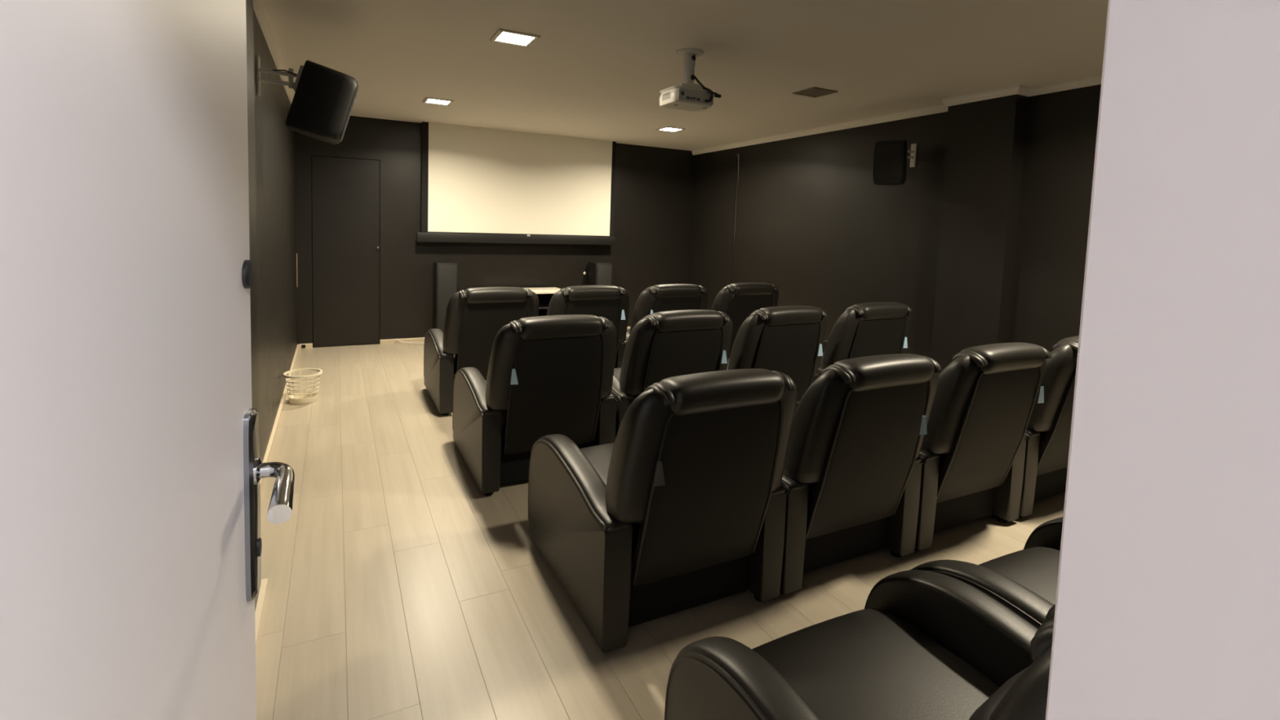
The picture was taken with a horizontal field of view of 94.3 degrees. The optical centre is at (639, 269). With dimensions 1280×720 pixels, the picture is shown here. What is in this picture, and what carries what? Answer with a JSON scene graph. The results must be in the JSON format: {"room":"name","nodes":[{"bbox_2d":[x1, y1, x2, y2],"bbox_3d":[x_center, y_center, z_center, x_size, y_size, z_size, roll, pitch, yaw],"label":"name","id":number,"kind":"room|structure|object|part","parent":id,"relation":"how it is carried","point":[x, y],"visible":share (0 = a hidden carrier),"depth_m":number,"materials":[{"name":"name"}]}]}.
{"room":"home theater","nodes":[
{"label":"home theater","id":0,"kind":"room"},
{"bbox_2d":[245,0,297,612],"bbox_3d":[-2.138,-0.135,3.294,0.268,2.647,7.450,0,5,-27],"label":"wall","id":1,"kind":"structure","parent":0,"point":[272,160],"depth_m":3.90,"materials":[{"name":"black paint"}]},
{"bbox_2d":[253,0,293,104],"bbox_3d":[-2.016,-1.424,3.241,0.148,0.060,7.450,0,5,-27],"label":"trim","id":2,"kind":"structure","parent":1,"relation":"attached to","point":[258,8],"depth_m":3.76,"materials":[{"name":"white paint"}]},
{"bbox_2d":[254,343,299,645],"bbox_3d":[-2.105,1.159,3.427,0.138,0.052,7.450,0,5,-27],"label":"baseboard","id":3,"kind":"structure","parent":1,"relation":"attached to","point":[259,609],"depth_m":3.52,"materials":[{"name":"beige wood"}]},
{"bbox_2d":[296,253,297,282],"bbox_3d":[-3.808,0.006,6.595,0.006,0.375,0.032,0,5,-27],"label":"metal strip","id":4,"kind":"object","parent":1,"relation":"attached to","point":[296,254],"visible":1,"depth_m":6.58,"materials":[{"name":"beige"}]},
{"bbox_2d":[256,54,358,144],"bbox_3d":[-1.900,-0.964,3.415,0.508,0.442,0.264,0,5,-27],"label":"wall speaker","id":5,"kind":"object","parent":1,"relation":"attached to","point":[322,106],"visible":1,"depth_m":3.34,"materials":[{"name":"black plastic"},{"name":"grey metal"}]},
{"bbox_3d":[-2.116,-1.077,3.293,0.014,0.213,0.056,0,5,-27],"label":"wall plate","id":6,"kind":"part","parent":5,"relation":"part of","materials":[{"name":"white paint"}]},
{"bbox_3d":[-2.033,-1.084,3.336,0.179,0.107,0.024,0,5,-27],"label":"arm","id":7,"kind":"part","parent":5,"relation":"part of","materials":[{"name":"white paint"}]},
{"bbox_3d":[-1.940,-1.087,3.383,0.058,0.139,0.100,0,5,-27],"label":"plate","id":8,"kind":"part","parent":5,"relation":"part of","materials":[{"name":"white paint"}]},
{"bbox_2d":[339,84,358,142],"bbox_3d":[-1.723,-0.925,3.509,0.108,0.332,0.224,0,5,-27],"label":"grille","id":9,"kind":"object","parent":5,"relation":"attached to","point":[348,92],"depth_m":3.39,"materials":[{"name":"black"}]},
{"bbox_2d":[295,115,693,346],"bbox_3d":[-1.540,-0.448,7.851,5.493,2.647,0.140,0,5,-27],"label":"wall","id":10,"kind":"structure","parent":0,"point":[653,185],"depth_m":7.51,"materials":[{"name":"black paint"}]},
{"bbox_2d":[297,342,312,348],"bbox_3d":[-3.791,0.862,6.724,0.148,0.052,0.020,0,5,-27],"label":"baseboard","id":11,"kind":"structure","parent":10,"relation":"attached to","point":[307,345],"depth_m":6.73,"materials":[{"name":"beige"}]},
{"bbox_2d":[311,155,379,346],"bbox_3d":[-3.381,-0.198,6.849,0.694,2.162,0.091,0,5,-27],"label":"door","id":12,"kind":"structure","parent":10,"relation":"in","point":[345,192],"depth_m":6.85,"materials":[{"name":"black paint"}]},
{"bbox_2d":[379,326,630,343],"bbox_3d":[-1.189,0.850,8.058,4.291,0.052,0.020,0,5,-27],"label":"baseboard","id":13,"kind":"structure","parent":10,"relation":"attached to","point":[420,339],"depth_m":7.20,"materials":[{"name":"beige"}]},
{"bbox_2d":[255,342,1065,719],"bbox_3d":[0.069,1.304,3.467,6.843,0.100,9.680,0,5,-27],"label":"floor","id":14,"kind":"structure","parent":0,"point":[397,588],"depth_m":2.43,"materials":[{"name":"beige wood"}]},
{"bbox_2d":[283,368,322,404],"bbox_3d":[-2.721,0.944,4.800,0.274,0.238,0.274,0,5,-27],"label":"basket","id":15,"kind":"object","parent":14,"relation":"on","point":[301,397],"visible":1,"depth_m":4.76,"materials":[{"name":"beige plastic"}]},
{"bbox_2d":[288,391,318,404],"bbox_3d":[-2.724,1.038,4.807,0.208,0.050,0.208,0,5,-27],"label":"basket bottom","id":16,"kind":"object","parent":15,"relation":"on","point":[308,398],"depth_m":4.76,"materials":[{"name":"beige plastic"}]},
{"bbox_2d":[395,338,424,343],"bbox_3d":[-2.693,0.859,7.172,0.494,0.065,0.064,1,4,-16],"label":"cable","id":17,"kind":"object","parent":14,"relation":"on","point":[395,339],"visible":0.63,"depth_m":7.17,"materials":[{"name":"white plastic"}]},
{"bbox_2d":[432,261,457,332],"bbox_3d":[-2.368,0.402,7.213,0.260,0.990,0.314,0,5,-27],"label":"floor speaker","id":18,"kind":"object","parent":14,"relation":"on","point":[445,273],"visible":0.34,"depth_m":7.06,"materials":[{"name":"black"}]},
{"bbox_2d":[423,286,538,415],"bbox_3d":[-1.323,0.594,4.979,0.795,1.002,1.063,0,5,-27],"label":"recliner","id":19,"kind":"object","parent":14,"relation":"on","point":[474,317],"visible":0.66,"depth_m":4.52,"materials":[{"name":"black leather"}]},
{"bbox_3d":[-1.670,0.794,4.904,0.103,0.533,0.883,0,5,-27],"label":"armrest","id":20,"kind":"part","parent":19,"relation":"part of","materials":[{"name":"black leather"}]},
{"bbox_3d":[-1.392,0.703,5.114,0.572,0.173,0.704,0,5,-27],"label":"seat","id":21,"kind":"part","parent":19,"relation":"part of","materials":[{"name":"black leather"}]},
{"bbox_3d":[-1.150,0.395,4.639,0.728,0.491,0.267,0,5,-27],"label":"backrest","id":22,"kind":"part","parent":19,"relation":"part of","materials":[{"name":"black leather"}]},
{"bbox_3d":[-1.143,0.569,4.627,0.528,0.685,0.214,0,5,-27],"label":"panel","id":23,"kind":"part","parent":19,"relation":"part of","materials":[{"name":"black leather"}]},
{"bbox_2d":[452,314,617,495],"bbox_3d":[-0.656,0.712,3.677,0.795,1.002,1.063,0,5,-27],"label":"recliner","id":24,"kind":"object","parent":14,"relation":"on","point":[550,375],"visible":0.97,"depth_m":3.28,"materials":[{"name":"black leather"}]},
{"bbox_3d":[-1.003,0.911,3.602,0.103,0.533,0.883,0,5,-27],"label":"armrest","id":25,"kind":"part","parent":24,"relation":"part of","materials":[{"name":"black leather"}]},
{"bbox_3d":[-0.725,0.820,3.812,0.572,0.173,0.704,0,5,-27],"label":"seat","id":26,"kind":"part","parent":24,"relation":"part of","materials":[{"name":"black leather"}]},
{"bbox_3d":[-0.483,0.512,3.337,0.728,0.491,0.267,0,5,-27],"label":"backrest","id":27,"kind":"part","parent":24,"relation":"part of","materials":[{"name":"black leather"}]},
{"bbox_3d":[-0.476,0.686,3.325,0.528,0.685,0.214,0,5,-27],"label":"panel","id":28,"kind":"part","parent":24,"relation":"part of","materials":[{"name":"black leather"}]},
{"bbox_3d":[-0.392,0.908,3.915,0.103,0.533,0.883,0,5,-27],"label":"armrest","id":29,"kind":"part","parent":24,"relation":"part of","materials":[{"name":"black leather"}]},
{"bbox_2d":[524,287,560,315],"bbox_3d":[-1.430,0.577,7.544,0.900,0.655,0.450,0,5,-27],"label":"media console","id":30,"kind":"object","parent":14,"relation":"on","point":[544,295],"visible":0.11,"depth_m":7.77,"materials":[{"name":"beige"}]},
{"bbox_2d":[538,302,549,309],"bbox_3d":[-1.424,0.466,7.531,0.839,0.018,0.380,0,5,-27],"label":"shelf","id":31,"kind":"object","parent":30,"relation":"attached to","point":[541,305],"depth_m":7.60,"materials":[{"name":"black wood"}]},
{"bbox_3d":[-1.519,0.567,7.717,0.839,0.604,0.019,0,5,-27],"label":"panel","id":32,"kind":"part","parent":30,"relation":"part of","materials":[{"name":"black wood"}]},
{"bbox_2d":[546,284,629,368],"bbox_3d":[-0.611,0.591,5.344,0.795,1.002,1.063,0,5,-27],"label":"recliner","id":33,"kind":"object","parent":14,"relation":"on","point":[611,303],"visible":0.38,"depth_m":4.89,"materials":[{"name":"black leather"}]},
{"bbox_3d":[-0.438,0.391,5.004,0.728,0.491,0.267,0,5,-27],"label":"backrest","id":34,"kind":"part","parent":33,"relation":"part of","materials":[{"name":"black leather"}]},
{"bbox_3d":[-0.431,0.566,4.992,0.528,0.685,0.214,0,5,-27],"label":"panel","id":35,"kind":"part","parent":33,"relation":"part of","materials":[{"name":"black leather"}]},
{"bbox_3d":[-0.347,0.788,5.582,0.103,0.533,0.883,0,5,-27],"label":"armrest","id":36,"kind":"part","parent":33,"relation":"part of","materials":[{"name":"black leather"}]},
{"bbox_2d":[587,262,612,285],"bbox_3d":[-0.557,0.394,8.142,0.260,0.990,0.314,0,5,-27],"label":"floor speaker","id":37,"kind":"object","parent":14,"relation":"on","point":[598,273],"visible":0.39,"depth_m":7.99,"materials":[{"name":"black"}]},
{"bbox_2d":[596,265,612,285],"bbox_3d":[-0.487,0.359,8.005,0.210,0.845,0.013,0,5,-27],"label":"grille","id":38,"kind":"object","parent":37,"relation":"attached to","point":[604,273],"depth_m":7.98,"materials":[{"name":"black fabric"}]},
{"bbox_2d":[528,368,797,653],"bbox_3d":[0.068,0.821,2.511,0.795,1.002,1.063,0,5,-27],"label":"recliner","id":39,"kind":"object","parent":14,"relation":"on","point":[686,508],"visible":1,"depth_m":2.13,"materials":[{"name":"black leather"}]},
{"bbox_3d":[-0.278,1.020,2.436,0.103,0.533,0.883,0,5,-27],"label":"armrest","id":40,"kind":"part","parent":39,"relation":"part of","materials":[{"name":"black leather"}]},
{"bbox_3d":[0.000,0.929,2.646,0.572,0.173,0.704,0,5,-27],"label":"seat","id":41,"kind":"part","parent":39,"relation":"part of","materials":[{"name":"black leather"}]},
{"bbox_3d":[0.242,0.621,2.172,0.728,0.491,0.267,0,5,-27],"label":"backrest","id":42,"kind":"part","parent":39,"relation":"part of","materials":[{"name":"black leather"}]},
{"bbox_3d":[0.248,0.796,2.159,0.528,0.685,0.214,0,5,-27],"label":"panel","id":43,"kind":"part","parent":39,"relation":"part of","materials":[{"name":"black leather"}]},
{"bbox_3d":[0.333,1.017,2.749,0.103,0.533,0.883,0,5,-27],"label":"armrest","id":44,"kind":"part","parent":39,"relation":"part of","materials":[{"name":"black leather"}]},
{"bbox_2d":[625,284,707,342],"bbox_3d":[0.101,0.588,5.709,0.795,1.002,1.063,0,5,-27],"label":"recliner","id":45,"kind":"object","parent":14,"relation":"on","point":[663,297],"visible":0.29,"depth_m":5.20,"materials":[{"name":"black leather"}]},
{"bbox_3d":[0.281,0.563,5.357,0.528,0.685,0.214,0,5,-27],"label":"panel","id":46,"kind":"part","parent":45,"relation":"part of","materials":[{"name":"black leather"}]},
{"bbox_2d":[611,309,733,437],"bbox_3d":[0.065,0.708,4.046,0.795,1.002,1.063,0,5,-27],"label":"recliner","id":47,"kind":"object","parent":14,"relation":"on","point":[661,345],"visible":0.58,"depth_m":3.56,"materials":[{"name":"black leather"}]},
{"bbox_3d":[-0.003,0.817,4.181,0.572,0.173,0.704,0,5,-27],"label":"seat","id":48,"kind":"part","parent":47,"relation":"part of","materials":[{"name":"black leather"}]},
{"bbox_3d":[-0.281,0.908,3.971,0.103,0.533,0.883,0,5,-27],"label":"armrest","id":49,"kind":"part","parent":47,"relation":"part of","materials":[{"name":"black leather"}]},
{"bbox_3d":[0.238,0.509,3.707,0.728,0.491,0.267,0,5,-27],"label":"backrest","id":50,"kind":"part","parent":47,"relation":"part of","materials":[{"name":"black leather"}]},
{"bbox_3d":[0.245,0.683,3.695,0.528,0.685,0.214,0,5,-27],"label":"panel","id":51,"kind":"part","parent":47,"relation":"part of","materials":[{"name":"black leather"}]},
{"bbox_2d":[711,282,778,358],"bbox_3d":[0.835,0.585,6.085,0.795,1.002,1.063,0,5,-27],"label":"recliner","id":52,"kind":"object","parent":14,"relation":"on","point":[738,301],"visible":0.33,"depth_m":5.59,"materials":[{"name":"black leather"}]},
{"bbox_3d":[1.008,0.385,5.745,0.728,0.491,0.267,0,5,-27],"label":"backrest","id":53,"kind":"part","parent":52,"relation":"part of","materials":[{"name":"black leather"}]},
{"bbox_3d":[1.015,0.559,5.733,0.528,0.685,0.214,0,5,-27],"label":"panel","id":54,"kind":"part","parent":52,"relation":"part of","materials":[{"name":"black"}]},
{"bbox_2d":[726,305,827,401],"bbox_3d":[0.782,0.705,4.414,0.795,1.002,1.063,0,5,-27],"label":"recliner","id":55,"kind":"object","parent":14,"relation":"on","point":[788,340],"visible":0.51,"depth_m":3.94,"materials":[{"name":"black leather"}]},
{"bbox_3d":[0.955,0.505,4.074,0.728,0.491,0.267,0,5,-27],"label":"backrest","id":56,"kind":"part","parent":55,"relation":"part of","materials":[{"name":"black leather"}]},
{"bbox_3d":[0.962,0.680,4.062,0.528,0.685,0.214,0,5,-27],"label":"panel","id":57,"kind":"part","parent":55,"relation":"part of","materials":[{"name":"black leather"}]},
{"bbox_3d":[1.046,0.902,4.652,0.103,0.533,0.883,0,5,-27],"label":"armrest","id":58,"kind":"part","parent":55,"relation":"part of","materials":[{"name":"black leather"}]},
{"bbox_2d":[664,569,1055,719],"bbox_3d":[0.626,0.919,1.260,0.795,1.025,0.926,0,5,-27],"label":"recliner","id":59,"kind":"object","parent":14,"relation":"on","point":[923,645],"visible":0.54,"depth_m":1.41,"materials":[{"name":"black leather"}]},
{"bbox_3d":[0.310,1.135,1.125,0.103,0.533,0.883,0,5,-27],"label":"armrest","id":60,"kind":"part","parent":59,"relation":"part of","materials":[{"name":"black leather"}]},
{"bbox_3d":[0.588,1.045,1.335,0.572,0.173,0.704,0,5,-27],"label":"seat","id":61,"kind":"part","parent":59,"relation":"part of","materials":[{"name":"black leather"}]},
{"bbox_3d":[0.921,1.133,1.438,0.103,0.533,0.883,0,5,-27],"label":"armrest","id":62,"kind":"part","parent":59,"relation":"part of","materials":[{"name":"black leather"}]},
{"bbox_2d":[968,666,1029,719],"bbox_3d":[0.751,0.858,1.015,0.524,0.450,0.240,0,5,-27],"label":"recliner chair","id":63,"kind":"object","parent":59,"relation":"on","point":[984,712],"depth_m":0.95,"materials":[{"name":"black leather"}]},
{"bbox_3d":[0.790,0.724,0.938,0.728,0.523,0.189,0,5,-27],"label":"backrest","id":64,"kind":"part","parent":59,"relation":"part of","materials":[{"name":"black leather"}]},
{"bbox_2d":[779,353,942,594],"bbox_3d":[0.783,0.818,2.877,0.795,1.002,1.063,0,5,-27],"label":"recliner","id":65,"kind":"object","parent":14,"relation":"on","point":[851,477],"visible":0.69,"depth_m":2.44,"materials":[{"name":"black leather"}]},
{"bbox_3d":[0.436,1.017,2.802,0.103,0.533,0.883,0,5,-27],"label":"armrest","id":66,"kind":"part","parent":65,"relation":"part of","materials":[{"name":"black leather"}]},
{"bbox_3d":[0.714,0.926,3.012,0.572,0.173,0.704,0,5,-27],"label":"seat","id":67,"kind":"part","parent":65,"relation":"part of","materials":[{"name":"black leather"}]},
{"bbox_3d":[1.048,1.014,3.116,0.103,0.533,0.883,0,5,-27],"label":"armrest","id":68,"kind":"part","parent":65,"relation":"part of","materials":[{"name":"black leather"}]},
{"bbox_3d":[0.956,0.618,2.538,0.728,0.491,0.267,0,5,-27],"label":"backrest","id":69,"kind":"part","parent":65,"relation":"part of","materials":[{"name":"black leather"}]},
{"bbox_3d":[0.963,0.792,2.526,0.528,0.685,0.214,0,5,-27],"label":"panel","id":70,"kind":"part","parent":65,"relation":"part of","materials":[{"name":"black leather"}]},
{"bbox_2d":[817,302,912,375],"bbox_3d":[1.543,0.702,4.804,0.795,1.002,1.063,0,5,-27],"label":"recliner","id":71,"kind":"object","parent":14,"relation":"on","point":[873,328],"visible":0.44,"depth_m":4.31,"materials":[{"name":"black leather"}]},
{"bbox_3d":[1.474,0.810,4.939,0.572,0.173,0.704,0,5,-27],"label":"seat","id":72,"kind":"part","parent":71,"relation":"part of","materials":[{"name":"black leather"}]},
{"bbox_3d":[1.807,0.898,5.042,0.103,0.533,0.883,0,5,-27],"label":"armrest","id":73,"kind":"part","parent":71,"relation":"part of","materials":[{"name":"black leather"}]},
{"bbox_3d":[1.723,0.677,4.452,0.528,0.685,0.214,0,5,-27],"label":"panel","id":74,"kind":"part","parent":71,"relation":"part of","materials":[{"name":"black leather"}]},
{"bbox_2d":[914,342,1051,551],"bbox_3d":[1.504,0.814,3.247,0.795,1.002,1.063,0,5,-27],"label":"recliner","id":75,"kind":"object","parent":14,"relation":"on","point":[972,453],"visible":0.46,"depth_m":2.80,"materials":[{"name":"black leather"}]},
{"bbox_3d":[1.157,1.014,3.172,0.103,0.533,0.883,0,5,-27],"label":"armrest","id":76,"kind":"part","parent":75,"relation":"part of","materials":[{"name":"black leather"}]},
{"bbox_3d":[1.435,0.923,3.382,0.572,0.173,0.704,0,5,-27],"label":"seat","id":77,"kind":"part","parent":75,"relation":"part of","materials":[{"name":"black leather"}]},
{"bbox_3d":[1.677,0.615,2.907,0.728,0.491,0.267,0,5,-27],"label":"backrest","id":78,"kind":"part","parent":75,"relation":"part of","materials":[{"name":"black leather"}]},
{"bbox_3d":[1.684,0.789,2.895,0.528,0.685,0.214,0,5,-27],"label":"panel","id":79,"kind":"part","parent":75,"relation":"part of","materials":[{"name":"black leather"}]},
{"bbox_3d":[1.769,1.011,3.485,0.103,0.533,0.883,0,5,-27],"label":"armrest","id":80,"kind":"part","parent":75,"relation":"part of","materials":[{"name":"black leather"}]},
{"bbox_2d":[911,516,1062,628],"bbox_3d":[1.349,0.916,1.631,0.795,1.025,0.926,0,5,-27],"label":"recliner","id":81,"kind":"object","parent":14,"relation":"on","point":[1024,581],"visible":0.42,"depth_m":1.76,"materials":[{"name":"black leather"}]},
{"bbox_3d":[1.034,1.132,1.496,0.103,0.533,0.883,0,5,-27],"label":"armrest","id":82,"kind":"part","parent":81,"relation":"part of","materials":[{"name":"black leather"}]},
{"bbox_3d":[1.312,1.041,1.706,0.572,0.173,0.704,0,5,-27],"label":"seat","id":83,"kind":"part","parent":81,"relation":"part of","materials":[{"name":"black leather"}]},
{"bbox_3d":[1.645,1.129,1.809,0.103,0.533,0.883,0,5,-27],"label":"armrest","id":84,"kind":"part","parent":81,"relation":"part of","materials":[{"name":"black leather"}]},
{"bbox_2d":[1018,335,1079,518],"bbox_3d":[2.225,0.811,3.616,0.795,1.002,1.063,0,5,-27],"label":"recliner","id":85,"kind":"object","parent":14,"relation":"on","point":[1048,430],"visible":0.26,"depth_m":3.13,"materials":[{"name":"black leather"}]},
{"bbox_3d":[1.878,1.010,3.541,0.103,0.533,0.883,0,5,-27],"label":"armrest","id":86,"kind":"part","parent":85,"relation":"part of","materials":[{"name":"black leather"}]},
{"bbox_3d":[2.398,0.611,3.277,0.728,0.491,0.267,0,5,-27],"label":"backrest","id":87,"kind":"part","parent":85,"relation":"part of","materials":[{"name":"black leather"}]},
{"bbox_3d":[2.405,0.786,3.265,0.528,0.685,0.214,0,5,-27],"label":"panel","id":88,"kind":"part","parent":85,"relation":"part of","materials":[{"name":"black leather"}]},
{"bbox_2d":[260,0,1108,151],"bbox_3d":[0.159,-1.435,3.267,6.843,0.100,9.680,0,5,-27],"label":"ceiling","id":89,"kind":"structure","parent":0,"point":[597,69],"depth_m":3.97,"materials":[{"name":"white paint"}]},
{"bbox_2d":[422,97,453,106],"bbox_3d":[-1.958,-1.630,5.760,0.256,0.013,0.256,0,5,-27],"label":"recessed light","id":90,"kind":"object","parent":89,"relation":"in","point":[429,100],"visible":1,"depth_m":5.75,"materials":[{"name":"beige plastic"}]},
{"bbox_2d":[426,98,449,104],"bbox_3d":[-1.958,-1.633,5.760,0.196,0.005,0.196,0,5,-27],"label":"diffuser","id":91,"kind":"object","parent":90,"relation":"attached to","point":[435,101],"depth_m":5.76,"materials":[{"name":"white plastic"}]},
{"bbox_2d":[489,28,541,47],"bbox_3d":[-0.780,-1.441,3.704,0.256,0.013,0.256,0,5,-27],"label":"recessed light","id":92,"kind":"object","parent":89,"relation":"in","point":[502,36],"visible":1,"depth_m":3.69,"materials":[{"name":"beige plastic"}]},
{"bbox_2d":[496,31,533,45],"bbox_3d":[-0.780,-1.444,3.704,0.196,0.005,0.196,0,5,-27],"label":"diffuser","id":93,"kind":"object","parent":92,"relation":"attached to","point":[513,38],"depth_m":3.71,"materials":[{"name":"white plastic"}]},
{"bbox_2d":[416,121,616,244],"bbox_3d":[-1.478,-1.045,7.606,2.595,1.417,0.056,0,5,-27],"label":"projection screen","id":94,"kind":"object","parent":89,"relation":"hanging from","point":[480,184],"visible":1,"depth_m":7.54,"materials":[{"name":"white fabric"}]},
{"bbox_2d":[655,126,685,132],"bbox_3d":[0.358,-1.640,6.941,0.256,0.013,0.256,0,5,-27],"label":"recessed light","id":95,"kind":"object","parent":89,"relation":"in","point":[665,128],"visible":1,"depth_m":6.93,"materials":[{"name":"beige plastic"}]},
{"bbox_2d":[661,128,680,131],"bbox_3d":[0.358,-1.643,6.941,0.196,0.005,0.196,0,5,-27],"label":"diffuser","id":96,"kind":"object","parent":95,"relation":"attached to","point":[662,129],"depth_m":6.95,"materials":[{"name":"white plastic"}]},
{"bbox_2d":[659,48,721,111],"bbox_3d":[0.316,-1.242,3.896,0.328,0.365,0.304,0,5,-27],"label":"projector","id":97,"kind":"object","parent":89,"relation":"hanging from","point":[686,96],"visible":1,"depth_m":3.84,"materials":[{"name":"white paint"}]},
{"bbox_3d":[0.325,-1.416,3.884,0.184,0.016,0.184,0,5,-27],"label":"ceiling plate","id":98,"kind":"part","parent":97,"relation":"part of","materials":[{"name":"white paint"}]},
{"bbox_3d":[0.359,-1.111,3.806,0.268,0.074,0.009,0,5,-28],"label":"connector panel","id":99,"kind":"part","parent":97,"relation":"part of","materials":[{"name":"grey plastic"}]},
{"bbox_2d":[792,86,838,97],"bbox_3d":[1.436,-1.453,4.873,0.256,0.013,0.256,0,5,-27],"label":"ceiling vent","id":100,"kind":"object","parent":89,"relation":"in","point":[814,91],"visible":1,"depth_m":4.86,"materials":[{"name":"brown metal"}]},
{"bbox_2d":[798,88,830,96],"bbox_3d":[1.436,-1.456,4.873,0.196,0.005,0.196,0,5,-27],"label":"diffuser","id":101,"kind":"object","parent":100,"relation":"attached to","point":[811,92],"depth_m":4.88,"materials":[{"name":"brown"}]},
{"bbox_2d":[688,84,1101,374],"bbox_3d":[2.460,-0.155,5.651,0.383,2.647,7.450,0,5,-27],"label":"wall","id":102,"kind":"structure","parent":0,"point":[984,239],"depth_m":5.30,"materials":[{"name":"black paint"}]},
{"bbox_2d":[730,153,739,284],"bbox_3d":[1.261,-0.323,7.968,0.020,2.449,0.086,0,5,-27],"label":"trim","id":103,"kind":"structure","parent":102,"relation":"attached to","point":[737,154],"depth_m":7.93,"materials":[{"name":"black paint"}]},
{"bbox_2d":[872,139,916,185],"bbox_3d":[2.310,-0.953,5.292,0.570,0.419,0.345,0,5,-27],"label":"wall speaker","id":104,"kind":"object","parent":102,"relation":"attached to","point":[890,157],"visible":1,"depth_m":5.14,"materials":[{"name":"black plastic"}]},
{"bbox_2d":[874,142,902,182],"bbox_3d":[2.150,-0.928,5.143,0.224,0.341,0.063,5,5,33],"label":"grille","id":105,"kind":"object","parent":104,"relation":"attached to","point":[888,156],"depth_m":5.13,"materials":[{"name":"black fabric"}]},
{"bbox_3d":[2.414,-1.063,5.427,0.238,0.107,0.024,0,5,-27],"label":"arm","id":106,"kind":"part","parent":104,"relation":"part of","materials":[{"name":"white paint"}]},
{"bbox_3d":[2.524,-1.057,5.484,0.014,0.213,0.056,0,5,-27],"label":"wall plate","id":107,"kind":"part","parent":104,"relation":"part of","materials":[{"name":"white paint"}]},
{"bbox_2d":[691,74,1102,155],"bbox_3d":[2.398,-1.444,5.503,0.218,0.060,7.450,0,5,-27],"label":"trim","id":108,"kind":"structure","parent":102,"relation":"attached to","point":[1021,90],"depth_m":5.23,"materials":[{"name":"white paint"}]},
{"bbox_3d":[1.899,0.156,1.146,5.493,2.647,0.080,0,5,-27],"label":"wall","id":109,"kind":"structure","parent":0,"visible":0},
{"bbox_2d":[0,0,295,719],"bbox_3d":[-0.417,0.399,0.517,0.112,2.089,0.871,0,4,-22],"label":"door","id":110,"kind":"structure","parent":109,"relation":"in","point":[132,469],"depth_m":0.49,"materials":[{"name":"white paint"}]},
{"bbox_3d":[-0.569,0.006,0.864,0.007,0.042,0.046,0,4,-22],"label":"deadbolt knob","id":111,"kind":"part","parent":110,"relation":"part of","materials":[{"name":"black plastic"}]},
{"bbox_3d":[-0.519,0.309,0.851,0.053,0.048,0.158,-2,6,-43],"label":"lever handle","id":112,"kind":"part","parent":110,"relation":"part of","materials":[{"name":"silver metal"}]},
{"bbox_2d":[1045,0,1279,719],"bbox_3d":[0.303,0.405,0.297,0.070,2.170,0.174,0,5,-27],"label":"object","id":113,"kind":"structure","parent":109,"relation":"attached to","point":[1167,602],"depth_m":0.29,"materials":[{"name":"white paint"}]}
]}

